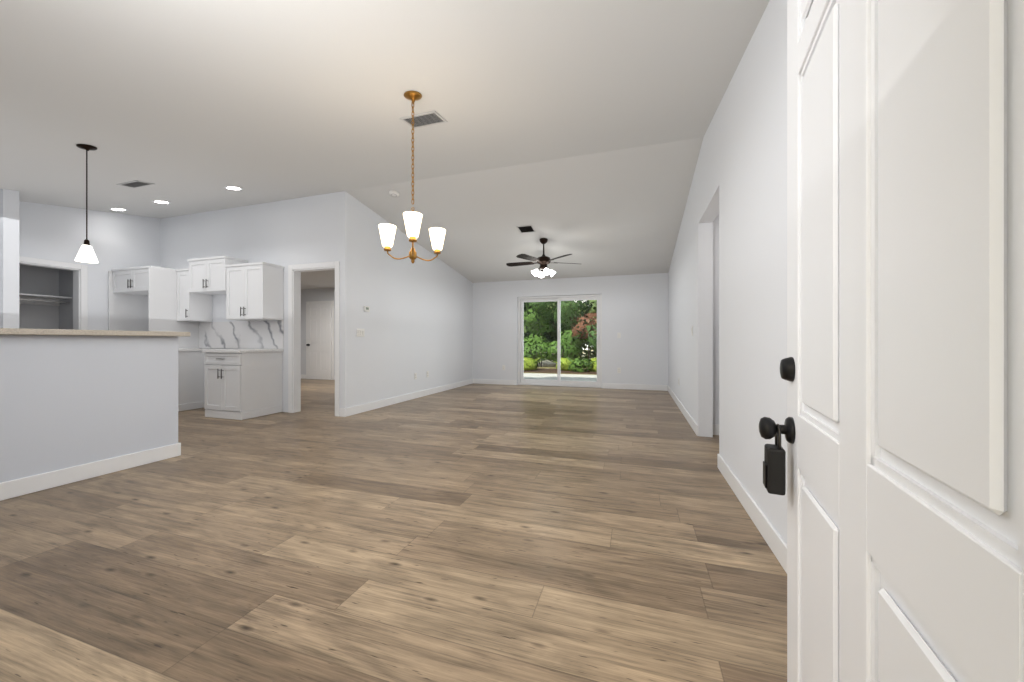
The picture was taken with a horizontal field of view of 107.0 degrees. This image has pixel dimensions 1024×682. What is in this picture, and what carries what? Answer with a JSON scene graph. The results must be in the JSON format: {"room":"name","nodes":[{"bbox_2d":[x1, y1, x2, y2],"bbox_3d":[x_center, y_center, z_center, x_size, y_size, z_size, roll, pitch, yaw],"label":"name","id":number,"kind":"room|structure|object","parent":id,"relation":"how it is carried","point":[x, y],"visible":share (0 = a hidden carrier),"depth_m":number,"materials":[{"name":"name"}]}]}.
{"room":"empty living room","nodes":[
{"label":"empty living room","id":0,"kind":"room"},
{"bbox_2d":[0,189,18,327],"bbox_3d":[-6.119,-0.397,4.501,0.640,2.854,0.120,0,0,18],"label":"wall","id":1,"kind":"structure","parent":0,"point":[9,258],"depth_m":4.39,"materials":[{"name":"paint"}]},
{"bbox_2d":[19,264,72,329],"bbox_3d":[-6.730,-0.220,5.289,0.730,2.500,0.980,0,0,18],"label":"wall","id":2,"kind":"structure","parent":0,"point":[44,281],"depth_m":5.62,"materials":[{"name":"paint"}]},
{"bbox_2d":[19,293,71,305],"bbox_3d":[-6.813,-0.590,5.316,0.345,0.120,0.770,0,0,18],"label":"shelf rail","id":3,"kind":"object","parent":2,"relation":"attached to","point":[35,299],"visible":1,"depth_m":5.48,"materials":[{"name":"white metal"}]},
{"bbox_2d":[0,335,177,482],"bbox_3d":[-3.324,0.495,2.584,0.120,1.070,1.760,0,0,18],"label":"wall","id":4,"kind":"structure","parent":0,"point":[67,401],"depth_m":2.81,"materials":[{"name":"paint"}]},
{"bbox_2d":[0,443,180,500],"bbox_3d":[-3.273,0.973,2.574,0.044,0.115,1.774,0,0,18],"label":"baseboard","id":5,"kind":"structure","parent":4,"relation":"attached to","point":[35,483],"depth_m":2.81,"materials":[{"name":"white paint"}]},
{"bbox_2d":[0,328,189,335],"bbox_3d":[-3.326,-0.062,2.611,0.300,0.040,1.810,0,0,18],"label":"countertop","id":6,"kind":"structure","parent":4,"relation":"on","point":[12,331],"depth_m":2.79,"materials":[{"name":"beige stone"}]},
{"bbox_2d":[19,201,159,329],"bbox_3d":[-6.576,-0.535,4.355,0.140,3.130,4.420,0,0,18],"label":"wall","id":7,"kind":"structure","parent":0,"point":[58,233],"depth_m":5.55,"materials":[{"name":"paint"}]},
{"bbox_2d":[19,256,87,329],"bbox_3d":[-6.308,-0.030,5.151,0.158,2.120,0.720,0,0,18],"label":"trim","id":8,"kind":"structure","parent":7,"relation":"attached to","point":[80,297],"depth_m":5.41,"materials":[{"name":"white paint"}]},
{"bbox_2d":[160,191,350,411],"bbox_3d":[-4.114,-0.535,5.816,3.920,3.130,0.120,0,0,18],"label":"wall","id":9,"kind":"structure","parent":0,"point":[306,230],"depth_m":5.50,"materials":[{"name":"paint"}]},
{"bbox_2d":[112,266,175,299],"bbox_3d":[-5.503,-0.907,5.874,0.894,0.352,0.620,0,0,18],"label":"upper cabinet","id":10,"kind":"object","parent":9,"relation":"attached to","point":[142,280],"depth_m":5.57,"materials":[{"name":"white paint"}]},
{"bbox_2d":[176,268,211,323],"bbox_3d":[-4.878,-0.692,5.828,0.278,0.782,0.320,0,0,18],"label":"upper cabinet","id":11,"kind":"object","parent":9,"relation":"attached to","point":[191,308],"depth_m":5.71,"materials":[{"name":"white paint"}]},
{"bbox_2d":[188,256,243,295],"bbox_3d":[-4.385,-0.967,5.663,0.758,0.492,0.330,0,0,18],"label":"upper cabinet","id":12,"kind":"object","parent":9,"relation":"attached to","point":[205,275],"depth_m":5.51,"materials":[{"name":"white paint"}]},
{"bbox_2d":[198,320,283,348],"bbox_3d":[-4.135,-0.093,5.748,1.738,0.410,0.014,0,0,18],"label":"backsplash","id":13,"kind":"structure","parent":9,"relation":"attached to","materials":[{"name":"stone"}]},
{"bbox_2d":[224,260,283,323],"bbox_3d":[-3.688,-0.692,5.442,0.699,0.782,0.320,0,0,18],"label":"upper cabinet","id":14,"kind":"object","parent":9,"relation":"attached to","point":[255,290],"depth_m":5.30,"materials":[{"name":"white paint"}]},
{"bbox_2d":[288,261,339,416],"bbox_3d":[-2.764,-0.030,5.377,0.900,2.120,0.156,0,0,18],"label":"trim","id":15,"kind":"structure","parent":9,"relation":"attached to","point":[294,275],"depth_m":5.43,"materials":[{"name":"white paint"}]},
{"bbox_2d":[301,288,334,375],"bbox_3d":[-3.651,-0.220,9.782,5.210,2.500,0.150,0,0,18],"label":"wall","id":16,"kind":"structure","parent":0,"point":[321,294],"depth_m":10.34,"materials":[{"name":"paint"}]},
{"bbox_2d":[306,301,333,379],"bbox_3d":[-5.172,-0.020,10.132,0.940,2.100,0.117,0,0,18],"label":"hall door","id":17,"kind":"structure","parent":16,"relation":"in","point":[319,339],"depth_m":10.14,"materials":[{"name":"white paint"}]},
{"bbox_2d":[0,0,769,289],"bbox_3d":[-2.631,-1.751,5.350,9.890,0.779,8.750,0,0,18],"label":"ceiling","id":18,"kind":"structure","parent":0,"point":[186,107],"depth_m":2.90,"materials":[{"name":"paint"}]},
{"bbox_2d":[75,144,98,262],"bbox_3d":[-3.693,-1.195,3.292,0.140,1.007,0.140,0,0,18],"label":"pendant light","id":19,"kind":"object","parent":18,"relation":"hanging from","point":[86,253],"visible":1,"depth_m":3.29,"materials":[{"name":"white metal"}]},
{"bbox_2d":[109,208,127,210],"bbox_3d":[-5.766,-1.927,5.554,0.202,0.004,0.202,0,10,18],"label":"recessed light","id":20,"kind":"object","parent":18,"relation":"in","point":[118,209],"visible":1,"depth_m":5.55,"materials":[{"name":"white paint"}]},
{"bbox_2d":[116,180,154,187],"bbox_3d":[-4.372,-1.820,4.408,0.360,0.010,0.180,0,9,18],"label":"ceiling vent","id":21,"kind":"object","parent":18,"relation":"in","point":[135,184],"visible":0.98,"depth_m":4.40,"materials":[{"name":"silver metal"}]},
{"bbox_2d":[152,200,170,203],"bbox_3d":[-4.862,-1.927,5.260,0.202,0.004,0.202,0,10,18],"label":"recessed light","id":22,"kind":"object","parent":18,"relation":"in","point":[160,202],"visible":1,"depth_m":5.27,"materials":[{"name":"white paint"}]},
{"bbox_2d":[224,186,242,189],"bbox_3d":[-3.499,-1.919,4.765,0.202,0.004,0.202,0,10,18],"label":"recessed light","id":23,"kind":"object","parent":18,"relation":"in","point":[232,188],"visible":0.96,"depth_m":4.76,"materials":[{"name":"white paint"}]},
{"bbox_2d":[389,190,398,196],"bbox_3d":[-1.599,-1.991,5.143,0.136,0.038,0.136,0,-8,18],"label":"smoke detector","id":24,"kind":"object","parent":18,"relation":"attached to","point":[392,193],"visible":1,"depth_m":5.11,"materials":[{"name":"white plastic"}]},
{"bbox_2d":[378,91,445,262],"bbox_3d":[-0.747,-1.151,2.708,0.439,1.205,0.479,0,0,18],"label":"chandelier","id":25,"kind":"object","parent":18,"relation":"hanging from","point":[412,219],"visible":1,"depth_m":2.69,"materials":[{"name":"gold metal"}]},
{"bbox_2d":[399,111,447,128],"bbox_3d":[-0.719,-1.801,3.095,0.320,0.010,0.220,0,9,18],"label":"ceiling vent","id":26,"kind":"object","parent":18,"relation":"in","point":[426,119],"visible":0.98,"depth_m":3.09,"materials":[{"name":"silver metal"}]},
{"bbox_2d":[516,225,535,232],"bbox_3d":[0.229,-1.790,6.076,0.260,0.010,0.260,0,-9,18],"label":"ceiling vent","id":27,"kind":"object","parent":18,"relation":"in","point":[527,229],"visible":1,"depth_m":6.07,"materials":[{"name":"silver metal"}]},
{"bbox_2d":[506,238,575,277],"bbox_3d":[0.501,-1.417,6.476,1.284,0.640,1.308,0,0,18],"label":"ceiling fan","id":28,"kind":"object","parent":18,"relation":"hanging from","point":[543,260],"visible":1,"depth_m":6.39,"materials":[{"name":"brown metal"}]},
{"bbox_2d":[0,379,786,681],"bbox_3d":[-2.008,1.080,5.147,11.200,0.100,8.750,0,0,18],"label":"floor","id":29,"kind":"structure","parent":0,"point":[496,533],"depth_m":1.82,"materials":[{"name":"brown wood"}]},
{"bbox_2d":[178,352,203,411],"bbox_3d":[-4.934,0.592,5.688,0.258,0.872,0.621,0,0,18],"label":"base cabinet","id":30,"kind":"object","parent":29,"relation":"on","point":[190,364],"depth_m":5.67,"materials":[{"name":"white paint"}]},
{"bbox_2d":[178,348,199,351],"bbox_3d":[-4.937,0.135,5.679,0.298,0.039,0.641,0,0,18],"label":"countertop","id":31,"kind":"structure","parent":30,"relation":"on","point":[179,349],"depth_m":5.68,"materials":[{"name":"white stone"}]},
{"bbox_2d":[204,352,282,419],"bbox_3d":[-3.735,0.592,5.299,0.660,0.872,0.621,0,0,18],"label":"base cabinet","id":32,"kind":"object","parent":29,"relation":"on","point":[238,384],"depth_m":5.06,"materials":[{"name":"white paint"}]},
{"bbox_2d":[200,348,283,351],"bbox_3d":[-3.738,0.135,5.290,0.700,0.039,0.641,0,0,18],"label":"countertop","id":33,"kind":"structure","parent":32,"relation":"on","point":[201,349],"depth_m":5.13,"materials":[{"name":"white stone"}]},
{"bbox_2d":[759,0,1023,681],"bbox_3d":[0.534,0.009,0.596,0.142,2.030,0.912,0,0,26],"label":"front door","id":34,"kind":"structure","parent":29,"relation":"on","point":[902,374],"depth_m":0.45,"materials":[{"name":"white paint"}]},
{"bbox_2d":[351,196,472,406],"bbox_3d":[-1.645,-0.526,7.301,0.140,3.112,4.230,0,0,18],"label":"wall","id":35,"kind":"structure","parent":0,"point":[418,318],"depth_m":6.40,"materials":[{"name":"paint"}]},
{"bbox_2d":[357,328,364,336],"bbox_3d":[-2.168,-0.120,5.436,0.015,0.115,0.162,0,0,18],"label":"light switch","id":36,"kind":"object","parent":35,"relation":"attached to","point":[360,332],"visible":1,"depth_m":5.43,"materials":[{"name":"white plastic"}]},
{"bbox_2d":[364,306,369,311],"bbox_3d":[-2.126,-0.470,5.549,0.024,0.080,0.110,0,0,18],"label":"thermostat","id":37,"kind":"object","parent":35,"relation":"attached to","point":[366,308],"visible":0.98,"depth_m":5.54,"materials":[{"name":"white plastic"}]},
{"bbox_2d":[340,379,471,416],"bbox_3d":[-1.622,0.973,7.170,0.044,0.115,4.264,0,0,18],"label":"baseboard","id":38,"kind":"structure","parent":35,"relation":"attached to","point":[344,412],"depth_m":6.24,"materials":[{"name":"white paint"}]},
{"bbox_2d":[473,273,667,384],"bbox_3d":[1.168,-0.220,8.611,4.680,2.500,0.200,0,0,18],"label":"wall","id":39,"kind":"structure","parent":0,"point":[635,310],"depth_m":8.21,"materials":[{"name":"paint"}]},
{"bbox_2d":[472,379,515,384],"bbox_3d":[-0.411,0.973,9.011,1.090,0.115,0.014,0,0,18],"label":"baseboard","id":40,"kind":"structure","parent":39,"relation":"attached to","point":[474,381],"depth_m":9.01,"materials":[{"name":"white paint"}]},
{"bbox_2d":[518,294,601,387],"bbox_3d":[1.069,0.001,8.647,1.924,2.055,0.112,0,0,18],"label":"sliding glass door","id":41,"kind":"structure","parent":39,"relation":"in","point":[558,381],"depth_m":8.62,"materials":[{"name":"clear glass"}]},
{"bbox_2d":[602,383,667,389],"bbox_3d":[2.585,0.973,8.037,1.310,0.115,0.014,0,0,18],"label":"baseboard","id":42,"kind":"structure","parent":39,"relation":"attached to","point":[604,385],"depth_m":8.03,"materials":[{"name":"white paint"}]},
{"bbox_2d":[713,214,718,424],"bbox_3d":[2.777,-0.220,4.050,1.200,2.500,0.120,0,0,18],"label":"wall","id":43,"kind":"structure","parent":0,"point":[716,321],"depth_m":4.15,"materials":[{"name":"paint"}]},
{"bbox_2d":[713,424,718,434],"bbox_3d":[2.761,0.973,3.985,1.210,0.115,0.014,0,0,18],"label":"baseboard","id":44,"kind":"structure","parent":43,"relation":"attached to","point":[715,427],"depth_m":4.15,"materials":[{"name":"white paint"}]},
{"bbox_2d":[668,0,786,543],"bbox_3d":[2.006,-0.535,3.843,0.140,3.130,8.750,0,0,18],"label":"wall","id":45,"kind":"structure","parent":0,"point":[739,183],"depth_m":2.39,"materials":[{"name":"paint"}]},
{"bbox_2d":[668,386,697,435],"bbox_3d":[2.615,0.973,5.969,0.014,0.115,3.930,0,0,18],"label":"baseboard","id":46,"kind":"structure","parent":45,"relation":"attached to","point":[693,424],"depth_m":5.04,"materials":[{"name":"white paint"}]},
{"bbox_2d":[717,454,786,572],"bbox_3d":[1.177,0.973,1.542,0.014,0.115,3.240,0,0,18],"label":"baseboard","id":47,"kind":"structure","parent":45,"relation":"attached to","point":[775,542],"depth_m":2.07,"materials":[{"name":"white paint"}]},
{"label":"outside","id":48,"kind":"structure","parent":0,"visible":0},
{"bbox_2d":[524,300,596,380],"bbox_3d":[8.771,-20.470,26.996,140.000,47.000,39.430,0,0,18],"label":"garden","id":49,"kind":"object","parent":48,"point":[584,313],"depth_m":15.30,"materials":[{"name":"green plant"}]},
{"bbox_2d":[538,350,596,374],"bbox_3d":[4.635,1.160,14.266,80.000,0.140,90.000,0,0,18],"label":"ground","id":50,"kind":"structure","parent":48,"point":[552,365],"depth_m":16.86,"materials":[{"name":"grey concrete"}]}
]}

